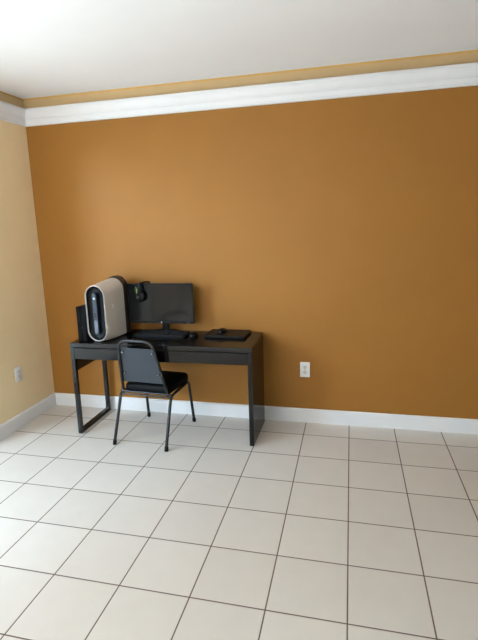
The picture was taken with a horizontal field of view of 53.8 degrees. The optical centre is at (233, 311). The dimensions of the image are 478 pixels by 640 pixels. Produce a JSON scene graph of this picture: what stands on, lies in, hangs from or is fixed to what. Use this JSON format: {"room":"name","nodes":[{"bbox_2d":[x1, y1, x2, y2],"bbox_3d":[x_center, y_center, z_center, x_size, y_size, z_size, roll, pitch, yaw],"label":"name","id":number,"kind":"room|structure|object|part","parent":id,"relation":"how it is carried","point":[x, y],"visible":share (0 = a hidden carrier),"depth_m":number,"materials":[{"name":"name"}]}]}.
{"room":"home office","nodes":[
{"label":"home office","id":0,"kind":"room"},
{"bbox_2d":[0,91,54,424],"bbox_3d":[-2.276,-0.011,1.957,0.130,2.637,4.513,1,11,14],"label":"wall","id":1,"kind":"structure","parent":0,"point":[24,337],"depth_m":3.83,"materials":[{"name":"beige paint"}]},
{"bbox_2d":[0,101,25,126],"bbox_3d":[-2.229,-1.157,1.715,0.045,0.132,4.513,1,11,14],"label":"trim","id":2,"kind":"structure","parent":1,"relation":"attached to","point":[10,113],"depth_m":3.69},
{"bbox_2d":[14,366,22,382],"bbox_3d":[-1.749,0.507,3.835,0.009,0.122,0.076,1,11,14],"label":"wall outlet","id":3,"kind":"object","parent":1,"relation":"attached to","point":[18,373],"visible":1,"depth_m":3.83,"materials":[{"name":"white plastic"}]},
{"bbox_2d":[0,393,55,439],"bbox_3d":[-1.730,0.877,3.925,0.012,0.114,0.820,1,11,14],"label":"baseboard","id":4,"kind":"structure","parent":1,"relation":"attached to","point":[13,424],"depth_m":3.92,"materials":[{"name":"white wood"}]},
{"bbox_2d":[0,405,477,639],"bbox_3d":[0.358,1.371,1.576,5.468,0.100,4.773,1,11,14],"label":"floor","id":5,"kind":"structure","parent":0,"point":[307,531],"depth_m":2.47,"materials":[{"name":"tile"}]},
{"bbox_2d":[113,339,195,451],"bbox_3d":[-0.613,0.547,3.612,0.453,0.808,0.555,2,11,18],"label":"chair","id":6,"kind":"object","parent":5,"relation":"on","point":[142,370],"visible":1,"depth_m":3.44,"materials":[{"name":"black metal"}]},
{"bbox_3d":[-0.839,0.775,3.584,0.030,0.369,0.270,3,12,22],"label":"leg","id":7,"kind":"part","parent":6,"relation":"part of","materials":[{"name":"black metal"}]},
{"bbox_3d":[-0.675,0.392,3.410,0.325,0.275,0.073,2,11,18],"label":"backrest","id":8,"kind":"part","parent":6,"relation":"part of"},
{"bbox_3d":[-0.672,0.404,3.402,0.392,0.443,0.119,2,11,18],"label":"frame","id":9,"kind":"part","parent":6,"relation":"part of","materials":[{"name":"black metal"}]},
{"bbox_3d":[-0.648,0.619,3.482,0.410,0.013,0.013,2,11,18],"label":"seat rail","id":10,"kind":"part","parent":6,"relation":"part of","materials":[{"name":"black metal"}]},
{"bbox_3d":[-0.650,0.596,3.473,0.406,0.017,0.017,2,11,18],"label":"seat rail","id":11,"kind":"part","parent":6,"relation":"part of","materials":[{"name":"black metal"}]},
{"bbox_3d":[-0.753,0.723,3.839,0.038,0.367,0.280,2,11,18],"label":"leg","id":12,"kind":"part","parent":6,"relation":"part of","materials":[{"name":"black metal"}]},
{"bbox_3d":[-0.591,0.532,3.655,0.395,0.067,0.360,2,11,18],"label":"seat","id":13,"kind":"part","parent":6,"relation":"part of","materials":[{"name":"black plastic"}]},
{"bbox_3d":[-0.448,0.787,3.457,0.028,0.369,0.269,2,11,17],"label":"leg","id":14,"kind":"part","parent":6,"relation":"part of","materials":[{"name":"black metal"}]},
{"bbox_3d":[-0.370,0.734,3.714,0.030,0.367,0.280,2,11,18],"label":"leg","id":15,"kind":"part","parent":6,"relation":"part of","materials":[{"name":"black metal"}]},
{"bbox_2d":[70,329,264,445],"bbox_3d":[-0.492,0.560,3.714,1.405,0.737,0.484,1,11,13],"label":"desk","id":16,"kind":"object","parent":5,"relation":"on","point":[199,349],"visible":0.84,"depth_m":3.49,"materials":[{"name":"black wood"}]},
{"bbox_2d":[76,304,91,341],"bbox_3d":[-1.119,0.067,3.713,0.053,0.272,0.316,1,11,14],"label":"game console","id":17,"kind":"object","parent":16,"relation":"on","point":[83,334],"visible":0.49,"depth_m":3.58,"materials":[{"name":"black plastic"}]},
{"bbox_3d":[-1.162,0.567,3.870,0.030,0.700,0.484,1,11,13],"label":"leg frame","id":18,"kind":"part","parent":16,"relation":"part of","materials":[{"name":"black wood"}]},
{"bbox_2d":[85,275,130,340],"bbox_3d":[-0.979,-0.034,3.686,0.178,0.470,0.354,2,11,18],"label":"computer","id":19,"kind":"object","parent":16,"relation":"on","point":[106,301],"visible":1,"depth_m":3.58,"materials":[{"name":"white plastic"}]},
{"bbox_3d":[-0.882,0.320,3.513,0.660,0.085,0.018,1,11,13],"label":"drawer","id":20,"kind":"part","parent":16,"relation":"part of","materials":[{"name":"black wood"}]},
{"bbox_2d":[127,283,194,330],"bbox_3d":[-0.564,-0.035,3.795,0.545,0.406,0.126,1,11,12],"label":"monitor","id":21,"kind":"object","parent":16,"relation":"on","point":[165,303],"visible":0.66,"depth_m":3.72,"materials":[{"name":"black plastic"}]},
{"bbox_2d":[135,281,149,301],"bbox_3d":[-0.713,-0.164,3.764,0.082,0.158,0.142,3,12,26],"label":"headset","id":22,"kind":"object","parent":21,"relation":"hanging from","point":[140,296],"visible":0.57,"depth_m":3.71,"materials":[{"name":"black plastic"}]},
{"bbox_2d":[136,291,144,301],"bbox_3d":[-0.737,-0.118,3.721,0.082,0.086,0.019,3,12,26],"label":"ear cup","id":23,"kind":"object","parent":22,"relation":"on","point":[140,296],"depth_m":3.71,"materials":[{"name":"black plastic"}]},
{"bbox_2d":[133,329,189,337],"bbox_3d":[-0.568,0.172,3.712,0.435,0.032,0.130,1,11,15],"label":"keyboard","id":24,"kind":"object","parent":16,"relation":"on","point":[141,333],"visible":0.99,"depth_m":3.69,"materials":[{"name":"black plastic"}]},
{"bbox_2d":[189,332,197,337],"bbox_3d":[-0.308,0.173,3.652,0.064,0.035,0.111,0,11,12],"label":"computer mouse","id":25,"kind":"object","parent":16,"relation":"on","point":[192,334],"visible":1,"depth_m":3.61,"materials":[{"name":"black plastic"}]},
{"bbox_3d":[-0.230,0.328,3.364,0.670,0.085,0.018,1,11,13],"label":"drawer","id":26,"kind":"part","parent":16,"relation":"part of","materials":[{"name":"black wood"}]},
{"bbox_2d":[204,329,250,338],"bbox_3d":[-0.043,0.172,3.651,0.320,0.020,0.224,1,11,15],"label":"laptop","id":27,"kind":"object","parent":16,"relation":"on","point":[231,333],"visible":0.96,"depth_m":3.60,"materials":[{"name":"black plastic"}]},
{"bbox_2d":[217,328,226,333],"bbox_3d":[-0.086,0.143,3.659,0.064,0.035,0.111,3,12,22],"label":"computer mouse","id":28,"kind":"object","parent":27,"relation":"on","point":[221,330],"visible":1,"depth_m":3.62,"materials":[{"name":"black plastic"}]},
{"bbox_3d":[0.177,0.581,3.563,0.033,0.698,0.484,1,11,13],"label":"panel","id":29,"kind":"part","parent":16,"relation":"part of","materials":[{"name":"black wood"}]},
{"bbox_2d":[0,0,477,98],"bbox_3d":[0.271,-1.315,1.058,5.468,0.100,4.773,1,11,14],"label":"ceiling","id":30,"kind":"structure","parent":0,"point":[48,47],"depth_m":2.69,"materials":[{"name":"white paint"}]},
{"bbox_2d":[23,50,477,418],"bbox_3d":[0.867,-0.416,3.528,5.468,2.637,0.130,1,11,14],"label":"wall","id":31,"kind":"structure","parent":0,"point":[343,232],"depth_m":3.56,"materials":[{"name":"paint"}]},
{"bbox_2d":[25,62,477,126],"bbox_3d":[0.809,-1.546,3.224,5.208,0.132,0.045,1,11,14],"label":"trim","id":32,"kind":"structure","parent":31,"relation":"attached to","point":[457,75],"depth_m":3.36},
{"bbox_2d":[55,393,477,433],"bbox_3d":[0.890,0.836,3.699,5.208,0.114,0.012,1,11,14],"label":"baseboard","id":33,"kind":"structure","parent":31,"relation":"attached to","point":[352,418],"depth_m":3.79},
{"bbox_2d":[300,362,309,376],"bbox_3d":[0.564,0.456,3.706,0.076,0.122,0.009,1,11,14],"label":"wall outlet","id":34,"kind":"object","parent":31,"relation":"attached to","point":[304,366],"visible":1,"depth_m":3.70,"materials":[{"name":"white plastic"}]}
]}

